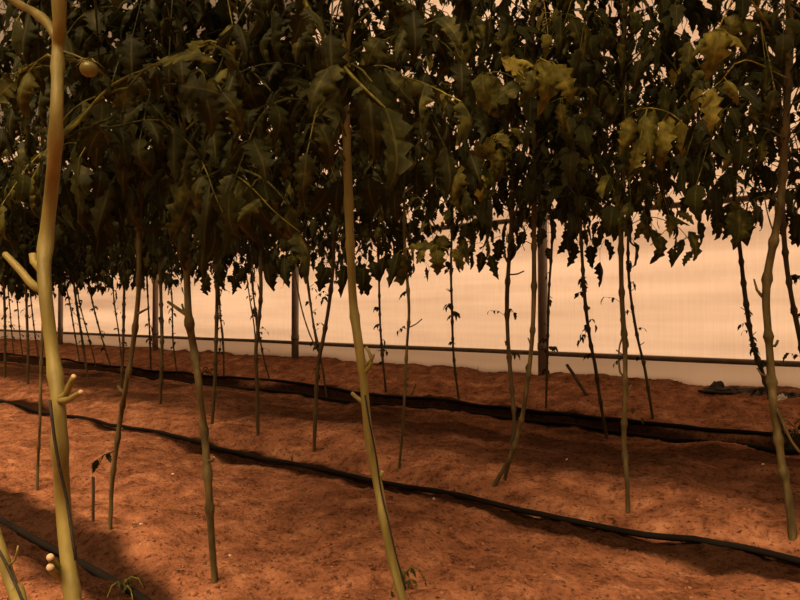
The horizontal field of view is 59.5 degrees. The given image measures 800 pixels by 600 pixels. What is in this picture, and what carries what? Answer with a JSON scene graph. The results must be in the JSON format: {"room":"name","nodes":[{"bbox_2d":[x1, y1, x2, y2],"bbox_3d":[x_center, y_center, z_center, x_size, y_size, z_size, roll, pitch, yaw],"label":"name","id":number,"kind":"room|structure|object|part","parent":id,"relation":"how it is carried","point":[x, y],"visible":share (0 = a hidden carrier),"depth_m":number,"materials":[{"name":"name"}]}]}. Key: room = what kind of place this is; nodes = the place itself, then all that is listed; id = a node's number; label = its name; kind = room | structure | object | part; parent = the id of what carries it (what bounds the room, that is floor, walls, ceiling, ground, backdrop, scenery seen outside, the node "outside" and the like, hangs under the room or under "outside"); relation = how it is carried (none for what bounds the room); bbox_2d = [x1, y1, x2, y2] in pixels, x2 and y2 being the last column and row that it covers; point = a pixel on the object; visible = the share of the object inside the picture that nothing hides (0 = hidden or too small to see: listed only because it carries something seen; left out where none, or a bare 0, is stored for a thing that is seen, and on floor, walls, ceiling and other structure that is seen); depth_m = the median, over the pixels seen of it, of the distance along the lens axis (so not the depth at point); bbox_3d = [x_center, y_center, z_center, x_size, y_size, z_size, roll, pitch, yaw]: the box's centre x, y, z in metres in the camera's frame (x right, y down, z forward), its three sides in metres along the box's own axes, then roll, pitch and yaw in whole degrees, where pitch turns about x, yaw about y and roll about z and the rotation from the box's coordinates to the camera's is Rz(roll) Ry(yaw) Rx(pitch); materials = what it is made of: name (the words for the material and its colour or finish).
{"room":"greenhouse","nodes":[
{"label":"greenhouse","id":0,"kind":"room"},
{"bbox_2d":[0,0,336,132],"bbox_3d":[-6.339,-4.438,8.783,33.000,1.900,6.500,-1,-1,41],"label":"ceiling","id":1,"kind":"structure","parent":0,"point":[212,2],"depth_m":10.93,"materials":[{"name":"white"}]},
{"bbox_2d":[0,338,799,599],"bbox_3d":[-5.877,0.822,8.454,32.000,0.370,13.000,-1,-1,41],"label":"floor","id":2,"kind":"structure","parent":0,"point":[726,477],"depth_m":2.98,"materials":[{"name":"red soil"}]},
{"bbox_2d":[0,528,26,599],"bbox_3d":[-0.405,-0.174,0.823,0.091,2.068,1.235,1,-1,-43],"label":"plant","id":3,"kind":"object","parent":2,"relation":"on","point":[15,590],"visible":1,"depth_m":1.04,"materials":[{"name":"green plant"}]},
{"bbox_2d":[0,174,37,377],"bbox_3d":[-4.303,-0.307,7.534,0.934,2.350,0.910,-1,-1,41],"label":"plant","id":4,"kind":"object","parent":2,"relation":"on","point":[6,272],"visible":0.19,"depth_m":7.51,"materials":[{"name":"green plant"}]},
{"bbox_3d":[-4.262,-0.231,7.540,0.115,2.199,0.070,0,-1,19],"label":"stem","id":5,"kind":"part","parent":4,"relation":"part of","materials":[{"name":"green plant"}]},
{"bbox_2d":[0,213,37,357],"bbox_3d":[-6.360,-0.276,11.600,0.876,2.514,0.910,-1,-1,41],"label":"plant","id":6,"kind":"object","parent":2,"relation":"on","point":[35,295],"visible":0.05,"depth_m":11.49,"materials":[{"name":"green plant"}]},
{"bbox_3d":[-6.261,-0.209,11.497,0.364,2.385,0.058,-1,-1,41],"label":"stem","id":7,"kind":"part","parent":6,"relation":"part of","materials":[{"name":"green plant"}]},
{"bbox_2d":[6,276,37,356],"bbox_3d":[-6.644,-0.263,11.831,0.899,2.496,0.887,-1,-1,41],"label":"plant","id":8,"kind":"object","parent":2,"relation":"on","point":[10,317],"visible":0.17,"depth_m":11.71,"materials":[{"name":"green plant"}]},
{"bbox_3d":[-6.524,-0.209,11.738,0.336,2.391,0.045,-1,-1,41],"label":"stem","id":9,"kind":"part","parent":8,"relation":"part of","materials":[{"name":"green plant"}]},
{"bbox_2d":[0,212,56,359],"bbox_3d":[-5.908,-0.264,11.195,0.927,2.488,0.887,-1,-1,41],"label":"plant","id":10,"kind":"object","parent":2,"relation":"on","point":[31,291],"visible":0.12,"depth_m":11.12,"materials":[{"name":"green plant"}]},
{"bbox_3d":[-5.784,-0.207,11.078,0.420,2.376,0.060,-1,-1,41],"label":"stem","id":11,"kind":"part","parent":10,"relation":"part of","materials":[{"name":"green plant"}]},
{"bbox_2d":[0,156,71,384],"bbox_3d":[-3.826,-0.305,7.130,0.957,2.399,0.947,-1,-1,41],"label":"plant","id":12,"kind":"object","parent":2,"relation":"on","point":[23,248],"visible":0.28,"depth_m":7.08,"materials":[{"name":"green plant"}]},
{"bbox_3d":[-3.788,-0.230,7.103,0.115,2.248,0.060,-1,-1,41],"label":"stem","id":13,"kind":"part","parent":12,"relation":"part of","materials":[{"name":"green plant"}]},
{"bbox_2d":[28,221,90,361],"bbox_3d":[-5.073,-0.304,10.548,1.069,2.550,0.879,0,-1,5],"label":"plant","id":14,"kind":"object","parent":2,"relation":"on","point":[67,297],"visible":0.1,"depth_m":10.27,"materials":[{"name":"green plant"}]},
{"bbox_3d":[-4.867,-0.240,10.313,0.757,2.414,0.055,-1,-1,41],"label":"stem","id":15,"kind":"part","parent":14,"relation":"part of","materials":[{"name":"green plant"}]},
{"bbox_2d":[57,169,63,343],"bbox_3d":[-6.135,-1.260,12.680,0.096,4.271,0.096,-1,-1,41],"label":"post","id":16,"kind":"object","parent":2,"relation":"on","point":[60,298],"visible":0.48,"depth_m":12.62,"materials":[{"name":"metal"}]},
{"bbox_2d":[0,0,143,490],"bbox_3d":[-1.566,-0.305,3.015,0.880,2.328,0.852,-1,-1,41],"label":"plant","id":17,"kind":"object","parent":2,"relation":"on","point":[7,53],"visible":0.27,"depth_m":3.02,"materials":[{"name":"green plant"}]},
{"bbox_3d":[-1.556,-0.256,3.044,0.032,2.233,0.089,1,-1,-31],"label":"stem","id":18,"kind":"part","parent":17,"relation":"part of","materials":[{"name":"green plant"}]},
{"bbox_2d":[28,179,116,379],"bbox_3d":[-3.669,-0.257,7.812,0.924,2.320,0.965,-1,-1,41],"label":"plant","id":19,"kind":"object","parent":2,"relation":"on","point":[78,269],"visible":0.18,"depth_m":7.73,"materials":[{"name":"green plant"}]},
{"bbox_3d":[-3.531,-0.195,7.684,0.474,2.201,0.090,-1,-1,41],"label":"stem","id":20,"kind":"part","parent":19,"relation":"part of","materials":[{"name":"green plant"}]},
{"bbox_2d":[0,517,151,599],"bbox_3d":[-0.749,0.804,1.923,6.321,0.063,0.042,-1,-1,41],"label":"pipe","id":21,"kind":"object","parent":2,"relation":"on","point":[137,595],"visible":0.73,"depth_m":2.12,"materials":[{"name":"black plastic"}]},
{"bbox_2d":[53,219,109,366],"bbox_3d":[-4.686,-0.284,10.064,0.893,2.491,0.954,0,-1,-9],"label":"plant","id":22,"kind":"object","parent":2,"relation":"on","point":[67,287],"visible":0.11,"depth_m":9.90,"materials":[{"name":"green plant"}]},
{"bbox_3d":[-4.455,-0.234,9.892,0.724,2.384,0.050,-1,-1,41],"label":"stem","id":23,"kind":"part","parent":22,"relation":"part of","materials":[{"name":"green plant"}]},
{"bbox_2d":[56,227,117,367],"bbox_3d":[-4.324,-0.302,9.785,1.213,2.496,0.888,-1,-1,41],"label":"plant","id":24,"kind":"object","parent":2,"relation":"on","point":[74,266],"visible":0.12,"depth_m":9.66,"materials":[{"name":"green plant"}]},
{"bbox_3d":[-4.163,-0.247,9.671,0.825,2.394,0.062,-1,-1,39],"label":"stem","id":25,"kind":"part","parent":24,"relation":"part of","materials":[{"name":"green plant"}]},
{"bbox_2d":[91,477,94,520],"bbox_3d":[-1.080,0.707,2.462,0.014,0.168,0.011,-1,-1,41],"label":"wooden stake","id":26,"kind":"object","parent":2,"relation":"on","point":[92,478],"visible":0.84,"depth_m":2.46,"materials":[{"name":"brown wood"}]},
{"bbox_2d":[77,191,134,356],"bbox_3d":[-3.893,-0.313,9.543,0.905,2.473,0.874,-1,-1,37],"label":"plant","id":27,"kind":"object","parent":2,"relation":"on","point":[84,256],"visible":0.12,"depth_m":9.44,"materials":[{"name":"green plant"}]},
{"bbox_3d":[-3.807,-0.249,9.445,0.332,2.342,0.046,-1,-1,41],"label":"stem","id":28,"kind":"part","parent":27,"relation":"part of","materials":[{"name":"green plant"}]},
{"bbox_2d":[107,576,143,599],"bbox_3d":[-0.738,0.792,1.898,0.081,0.082,0.107,0,-1,15],"label":"seedling","id":29,"kind":"object","parent":2,"relation":"on","point":[130,578],"visible":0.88,"depth_m":1.89,"materials":[{"name":"green plant"}]},
{"bbox_2d":[75,151,179,388],"bbox_3d":[-2.604,-0.317,6.617,0.936,2.417,0.864,0,-1,12],"label":"plant","id":30,"kind":"object","parent":2,"relation":"on","point":[127,273],"visible":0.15,"depth_m":6.60,"materials":[{"name":"green plant"}]},
{"bbox_3d":[-2.622,-0.268,6.640,0.064,2.320,0.087,0,-1,-18],"label":"stem","id":31,"kind":"part","parent":30,"relation":"part of","materials":[{"name":"green plant"}]},
{"bbox_2d":[0,0,273,529],"bbox_3d":[-0.791,-0.350,2.192,0.802,2.267,0.854,-1,-1,41],"label":"plant","id":32,"kind":"object","parent":2,"relation":"on","point":[105,197],"visible":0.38,"depth_m":2.12,"materials":[{"name":"green plant"}]},
{"bbox_3d":[-0.879,-0.312,2.254,0.219,2.194,0.037,-1,-1,41],"label":"stem","id":33,"kind":"part","parent":32,"relation":"part of","materials":[{"name":"green plant"}]},
{"bbox_2d":[107,217,183,369],"bbox_3d":[-3.226,-0.328,8.883,0.854,2.515,0.919,-1,-1,41],"label":"plant","id":34,"kind":"object","parent":2,"relation":"on","point":[165,273],"visible":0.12,"depth_m":8.82,"materials":[{"name":"green plant"}]},
{"bbox_3d":[-3.176,-0.266,8.849,0.166,2.390,0.046,-1,-1,41],"label":"stem","id":35,"kind":"part","parent":34,"relation":"part of","materials":[{"name":"green plant"}]},
{"bbox_2d":[152,274,158,349],"bbox_3d":[-3.666,-1.300,10.518,0.096,4.271,0.096,-1,-1,41],"label":"post","id":36,"kind":"object","parent":2,"relation":"on","point":[155,296],"visible":0.38,"depth_m":10.46,"materials":[{"name":"metal"}]},
{"bbox_2d":[109,139,213,403],"bbox_3d":[-1.852,-0.359,5.481,0.918,2.433,0.917,0,-1,1],"label":"plant","id":37,"kind":"object","parent":2,"relation":"on","point":[162,261],"visible":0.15,"depth_m":5.41,"materials":[{"name":"green plant"}]},
{"bbox_3d":[-1.858,-0.296,5.470,0.073,2.308,0.128,0,-1,0],"label":"stem","id":38,"kind":"part","parent":37,"relation":"part of","materials":[{"name":"green plant"}]},
{"bbox_2d":[134,190,195,373],"bbox_3d":[-2.829,-0.299,8.505,0.895,2.443,0.898,-1,-1,41],"label":"plant","id":39,"kind":"object","parent":2,"relation":"on","point":[179,272],"visible":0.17,"depth_m":8.43,"materials":[{"name":"green plant"}]},
{"bbox_3d":[-2.736,-0.244,8.433,0.244,2.336,0.060,-1,-1,32],"label":"stem","id":40,"kind":"part","parent":39,"relation":"part of","materials":[{"name":"green plant"}]},
{"bbox_2d":[5,0,336,583],"bbox_3d":[-0.585,-0.390,1.974,1.005,2.411,0.892,0,-1,13],"label":"plant","id":41,"kind":"object","parent":2,"relation":"on","point":[263,203],"visible":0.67,"depth_m":1.80,"materials":[{"name":"green plant"}]},
{"bbox_3d":[-0.574,-0.325,1.974,0.148,2.280,0.070,0,-1,8],"label":"stem","id":42,"kind":"part","parent":41,"relation":"part of","materials":[{"name":"green plant"}]},
{"bbox_2d":[0,0,342,599],"bbox_3d":[-0.511,-0.292,1.046,0.915,2.307,0.845,0,-1,13],"label":"plant","id":43,"kind":"object","parent":2,"relation":"on","point":[204,93],"visible":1,"depth_m":1.02,"materials":[{"name":"green plant"}]},
{"bbox_3d":[-0.438,-0.232,0.944,0.246,2.183,0.039,-1,-1,41],"label":"stem","id":44,"kind":"part","parent":43,"relation":"part of","materials":[{"name":"green plant"}]},
{"bbox_2d":[201,367,217,380],"bbox_3d":[-2.173,0.854,7.890,0.216,0.202,0.195,-1,-1,41],"label":"seedling","id":45,"kind":"object","parent":2,"relation":"on","point":[206,371],"visible":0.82,"depth_m":7.90,"materials":[{"name":"green plant"}]},
{"bbox_2d":[146,105,281,423],"bbox_3d":[-1.171,-0.351,4.419,0.815,2.335,0.832,-1,-1,41],"label":"plant","id":46,"kind":"object","parent":2,"relation":"on","point":[218,280],"visible":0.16,"depth_m":4.39,"materials":[{"name":"green plant"}]},
{"bbox_3d":[-1.174,-0.325,4.446,0.074,2.286,0.043,-1,-1,41],"label":"stem","id":47,"kind":"part","parent":46,"relation":"part of","materials":[{"name":"green plant"}]},
{"bbox_2d":[178,226,258,375],"bbox_3d":[-2.046,-0.311,7.878,0.870,2.436,0.877,1,-1,-36],"label":"plant","id":48,"kind":"object","parent":2,"relation":"on","point":[236,265],"visible":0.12,"depth_m":7.84,"materials":[{"name":"green plant"}]},
{"bbox_3d":[-2.014,-0.251,7.859,0.154,2.316,0.046,-1,-1,41],"label":"stem","id":49,"kind":"part","parent":48,"relation":"part of","materials":[{"name":"green plant"}]},
{"bbox_2d":[208,165,286,380],"bbox_3d":[-1.625,-0.342,7.428,0.928,2.424,0.869,-1,-1,41],"label":"plant","id":50,"kind":"object","parent":2,"relation":"on","point":[225,260],"visible":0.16,"depth_m":7.34,"materials":[{"name":"green plant"}]},
{"bbox_3d":[-1.473,-0.309,7.342,0.406,2.361,0.052,-1,-1,37],"label":"stem","id":51,"kind":"part","parent":50,"relation":"part of","materials":[{"name":"green plant"}]},
{"bbox_2d":[194,37,331,435],"bbox_3d":[-0.800,-0.362,4.093,0.800,2.393,0.867,-1,-1,41],"label":"plant","id":52,"kind":"object","parent":2,"relation":"on","point":[285,266],"visible":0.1,"depth_m":4.09,"materials":[{"name":"green plant"}]},
{"bbox_3d":[-0.822,-0.320,4.116,0.086,2.309,0.052,0,-1,25],"label":"stem","id":53,"kind":"part","parent":52,"relation":"part of","materials":[{"name":"green plant"}]},
{"bbox_2d":[291,13,298,357],"bbox_3d":[-1.255,-1.353,8.408,0.096,4.243,0.096,-1,-1,41],"label":"post","id":54,"kind":"object","parent":2,"relation":"on","point":[295,299],"visible":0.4,"depth_m":8.34,"materials":[{"name":"metal"}]},
{"bbox_2d":[262,149,344,396],"bbox_3d":[-0.916,-0.308,6.724,0.920,2.533,0.838,0,-1,-19],"label":"plant","id":55,"kind":"object","parent":2,"relation":"on","point":[323,253],"visible":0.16,"depth_m":6.58,"materials":[{"name":"green plant"}]},
{"bbox_3d":[-0.795,-0.259,6.590,0.359,2.438,0.043,-1,-1,38],"label":"stem","id":56,"kind":"part","parent":55,"relation":"part of","materials":[{"name":"green plant"}]},
{"bbox_2d":[255,2,413,451],"bbox_3d":[-0.359,-0.343,3.693,0.800,2.393,0.799,0,-1,16],"label":"plant","id":57,"kind":"object","parent":2,"relation":"on","point":[323,274],"visible":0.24,"depth_m":3.71,"materials":[{"name":"green plant"}]},
{"bbox_3d":[-0.401,-0.313,3.764,0.083,2.337,0.189,1,-1,-28],"label":"stem","id":58,"kind":"part","parent":57,"relation":"part of","materials":[{"name":"green plant"}]},
{"bbox_2d":[183,0,509,599],"bbox_3d":[-0.093,-0.228,1.611,0.769,2.062,0.753,-1,-1,41],"label":"plant","id":59,"kind":"object","parent":2,"relation":"on","point":[387,129],"visible":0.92,"depth_m":1.57,"materials":[{"name":"green plant"}]},
{"bbox_3d":[-0.047,-0.173,1.641,0.200,1.953,0.055,0,-1,20],"label":"stem","id":60,"kind":"part","parent":59,"relation":"part of","materials":[{"name":"green plant"}]},
{"bbox_2d":[336,137,428,392],"bbox_3d":[-0.177,-0.365,6.297,0.895,2.461,0.903,-1,-1,41],"label":"plant","id":61,"kind":"object","parent":2,"relation":"on","point":[364,247],"visible":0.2,"depth_m":6.24,"materials":[{"name":"green plant"}]},
{"bbox_3d":[-0.164,-0.311,6.276,0.052,2.352,0.129,1,-1,-33],"label":"stem","id":62,"kind":"part","parent":61,"relation":"part of","materials":[{"name":"green plant"}]},
{"bbox_2d":[303,0,495,468],"bbox_3d":[0.023,-0.335,3.370,0.914,2.345,0.902,0,-1,24],"label":"plant","id":63,"kind":"object","parent":2,"relation":"on","point":[397,266],"visible":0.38,"depth_m":3.28,"materials":[{"name":"green plant"}]},
{"bbox_3d":[0.013,-0.272,3.365,0.087,2.218,0.044,-1,-1,41],"label":"stem","id":64,"kind":"part","parent":63,"relation":"part of","materials":[{"name":"green plant"}]},
{"bbox_2d":[0,400,799,564],"bbox_3d":[-3.043,0.861,5.679,15.924,0.091,0.098,-1,-1,40],"label":"pipe","id":65,"kind":"object","parent":2,"relation":"on","point":[648,535],"visible":0.94,"depth_m":2.75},
{"bbox_2d":[0,364,799,599],"bbox_3d":[-0.521,0.775,5.354,4.826,0.247,7.851,1,-1,-32],"label":"pebbles","id":66,"kind":"object","parent":2,"relation":"on","point":[697,499],"visible":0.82,"depth_m":2.02,"materials":[{"name":"brown stone"}]},
{"bbox_2d":[0,353,799,438],"bbox_3d":[-2.909,0.872,8.565,20.320,0.092,0.057,-1,-1,41],"label":"pipe","id":67,"kind":"object","parent":2,"relation":"on","point":[649,423],"visible":0.85,"depth_m":5.35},
{"bbox_2d":[0,359,799,454],"bbox_3d":[-3.123,0.901,8.320,20.320,0.061,0.057,-1,-1,41],"label":"pipe","id":68,"kind":"object","parent":2,"relation":"on","point":[629,434],"visible":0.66,"depth_m":4.82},
{"bbox_2d":[391,566,426,597],"bbox_3d":[0.028,0.781,1.918,0.091,0.097,0.119,0,-1,10],"label":"seedling","id":69,"kind":"object","parent":2,"relation":"on","point":[411,569],"visible":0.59,"depth_m":1.92,"materials":[{"name":"green plant"}]},
{"bbox_2d":[401,106,504,398],"bbox_3d":[0.403,-0.401,5.752,0.829,2.479,0.854,0,-1,-3],"label":"plant","id":70,"kind":"object","parent":2,"relation":"on","point":[419,211],"visible":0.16,"depth_m":5.70,"materials":[{"name":"green plant"}]},
{"bbox_3d":[0.445,-0.337,5.692,0.118,2.351,0.043,-1,-1,41],"label":"stem","id":71,"kind":"part","parent":70,"relation":"part of","materials":[{"name":"green plant"}]},
{"bbox_2d":[434,8,580,480],"bbox_3d":[0.479,-0.229,3.021,0.634,2.093,0.608,0,-1,16],"label":"plant","id":72,"kind":"object","parent":2,"relation":"on","point":[517,168],"visible":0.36,"depth_m":2.97,"materials":[{"name":"green plant"}]},
{"bbox_3d":[0.472,-0.189,3.015,0.040,2.012,0.098,1,-1,-29],"label":"stem","id":73,"kind":"part","parent":72,"relation":"part of","materials":[{"name":"green plant"}]},
{"bbox_2d":[421,0,646,486],"bbox_3d":[0.576,-0.334,2.786,0.946,2.319,1.096,1,-1,-26],"label":"plant","id":74,"kind":"object","parent":2,"relation":"on","point":[487,86],"visible":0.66,"depth_m":2.63,"materials":[{"name":"green plant"}]},
{"bbox_3d":[0.474,-0.276,2.936,0.043,2.209,0.246,1,-1,-45],"label":"stem","id":75,"kind":"part","parent":74,"relation":"part of","materials":[{"name":"green plant"}]},
{"bbox_2d":[537,0,547,375],"bbox_3d":[1.260,-1.382,6.207,0.096,4.266,0.096,-1,-1,41],"label":"post","id":76,"kind":"object","parent":2,"relation":"on","point":[542,260],"visible":0.3,"depth_m":6.15,"materials":[{"name":"metal"}]},
{"bbox_2d":[0,329,799,366],"bbox_3d":[-4.775,0.575,11.541,31.600,0.055,0.041,-1,-1,41],"label":"rail","id":77,"kind":"object","parent":76,"relation":"attached to","point":[429,348],"visible":0.73,"depth_m":6.52,"materials":[{"name":"metal"}]},
{"bbox_2d":[175,190,796,254],"bbox_3d":[-4.775,-0.631,11.563,31.600,0.063,0.047,-1,-1,41],"label":"pipe","id":78,"kind":"object","parent":76,"relation":"attached to","point":[746,199],"visible":0.04,"depth_m":5.59,"materials":[{"name":"metal"}]},
{"bbox_2d":[490,88,604,407],"bbox_3d":[1.109,-0.434,5.166,0.846,2.533,0.897,0,-1,-10],"label":"plant","id":79,"kind":"object","parent":2,"relation":"on","point":[548,252],"visible":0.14,"depth_m":5.20,"materials":[{"name":"green plant"}]},
{"bbox_3d":[1.108,-0.386,5.204,0.050,2.438,0.073,1,-1,-26],"label":"stem","id":80,"kind":"part","parent":79,"relation":"part of","materials":[{"name":"green plant"}]},
{"bbox_2d":[566,364,588,395],"bbox_3d":[1.369,0.623,5.404,0.027,0.243,0.281,0,-1,-22],"label":"wooden stick","id":81,"kind":"object","parent":2,"relation":"on","point":[567,365],"visible":0.92,"depth_m":5.40,"materials":[{"name":"brown wood"}]},
{"bbox_2d":[507,31,657,438],"bbox_3d":[1.152,-0.389,4.396,0.905,2.511,1.155,-1,-1,41],"label":"plant","id":82,"kind":"object","parent":2,"relation":"on","point":[590,251],"visible":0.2,"depth_m":4.26,"materials":[{"name":"green plant"}]},
{"bbox_3d":[1.158,-0.379,4.250,0.229,2.488,0.045,-1,-1,43],"label":"stem","id":83,"kind":"part","parent":82,"relation":"part of","materials":[{"name":"green plant"}]},
{"bbox_2d":[502,0,752,513],"bbox_3d":[0.850,-0.386,2.711,0.939,2.465,0.976,-1,-1,41],"label":"plant","id":84,"kind":"object","parent":2,"relation":"on","point":[670,131],"visible":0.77,"depth_m":2.47,"materials":[{"name":"green plant"}]},
{"bbox_3d":[0.866,-0.327,2.709,0.039,2.347,0.051,0,-1,-17],"label":"stem","id":85,"kind":"part","parent":84,"relation":"part of","materials":[{"name":"green plant"}]},
{"bbox_2d":[575,63,684,419],"bbox_3d":[1.538,-0.396,4.828,0.796,2.471,0.855,0,-1,4],"label":"plant","id":86,"kind":"object","parent":2,"relation":"on","point":[664,210],"visible":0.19,"depth_m":4.77,"materials":[{"name":"green plant"}]},
{"bbox_3d":[1.629,-0.353,4.756,0.194,2.384,0.046,-1,-1,41],"label":"stem","id":87,"kind":"part","parent":86,"relation":"part of","materials":[{"name":"green plant"}]},
{"bbox_2d":[628,0,799,540],"bbox_3d":[1.232,-0.406,2.281,0.935,2.411,0.916,0,-1,7],"label":"plant","id":88,"kind":"object","parent":2,"relation":"on","point":[714,45],"visible":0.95,"depth_m":2.25,"materials":[{"name":"green plant"}]},
{"bbox_3d":[1.234,-0.342,2.283,0.106,2.284,0.059,-1,-1,41],"label":"stem","id":89,"kind":"part","parent":88,"relation":"part of","materials":[{"name":"green plant"}]},
{"bbox_2d":[708,381,724,387],"bbox_3d":[2.342,0.633,5.185,0.112,0.072,0.116,-1,-1,41],"label":"scrap","id":90,"kind":"object","parent":2,"relation":"on","point":[714,384],"visible":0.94,"depth_m":5.19,"materials":[{"name":"black plastic"}]},
{"bbox_2d":[654,16,795,442],"bbox_3d":[2.012,-0.402,4.295,0.791,2.551,0.930,-1,-1,41],"label":"plant","id":91,"kind":"object","parent":2,"relation":"on","point":[727,208],"visible":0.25,"depth_m":4.14,"materials":[{"name":"green plant"}]},
{"bbox_3d":[2.136,-0.374,4.168,0.310,2.501,0.068,-1,-1,41],"label":"stem","id":92,"kind":"part","parent":91,"relation":"part of","materials":[{"name":"green plant"}]},
{"bbox_2d":[698,387,777,395],"bbox_3d":[2.460,0.652,4.986,0.623,0.058,0.122,-1,-1,41],"label":"scrap","id":93,"kind":"object","parent":2,"relation":"on","point":[734,390],"visible":0.61,"depth_m":5.04,"materials":[{"name":"black plastic"}]},
{"bbox_2d":[697,0,799,362],"bbox_3d":[1.976,-0.439,3.639,0.886,2.576,0.905,-1,-1,41],"label":"plant","id":94,"kind":"object","parent":2,"relation":"on","point":[754,114],"visible":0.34,"depth_m":3.62,"materials":[{"name":"green plant"}]},
{"bbox_3d":[2.022,-0.393,3.598,0.182,2.484,0.056,-1,-1,41],"label":"stem","id":95,"kind":"part","parent":94,"relation":"part of","materials":[{"name":"green plant"}]},
{"bbox_2d":[777,393,786,399],"bbox_3d":[2.546,0.660,4.702,0.091,0.065,0.115,-1,-1,41],"label":"scrap","id":96,"kind":"object","parent":2,"relation":"on","point":[782,396],"visible":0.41,"depth_m":4.71,"materials":[{"name":"white plastic"}]},
{"bbox_2d":[767,391,799,398],"bbox_3d":[2.611,0.653,4.745,0.222,0.070,0.122,-1,-1,41],"label":"scrap","id":97,"kind":"object","parent":2,"relation":"on","point":[791,394],"visible":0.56,"depth_m":4.74,"materials":[{"name":"black plastic"}]},
{"bbox_2d":[771,419,799,448],"bbox_3d":[2.253,0.788,3.990,0.250,0.238,0.228,-1,-1,41],"label":"seedling","id":98,"kind":"object","parent":2,"relation":"on","point":[795,430],"visible":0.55,"depth_m":4.00,"materials":[{"name":"green plant"}]},
{"bbox_2d":[0,0,799,360],"bbox_3d":[-4.198,-1.244,11.171,33.000,4.400,0.051,-1,-1,41],"label":"wall","id":99,"kind":"structure","parent":0,"point":[693,309],"depth_m":6.38,"materials":[{"name":"white plastic"}]},
{"bbox_2d":[0,329,799,387],"bbox_3d":[-4.219,0.726,11.110,33.000,0.360,0.013,-1,-1,41],"label":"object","id":100,"kind":"structure","parent":99,"relation":"attached to","point":[704,374],"depth_m":6.56,"materials":[{"name":"white plastic"}]}
]}

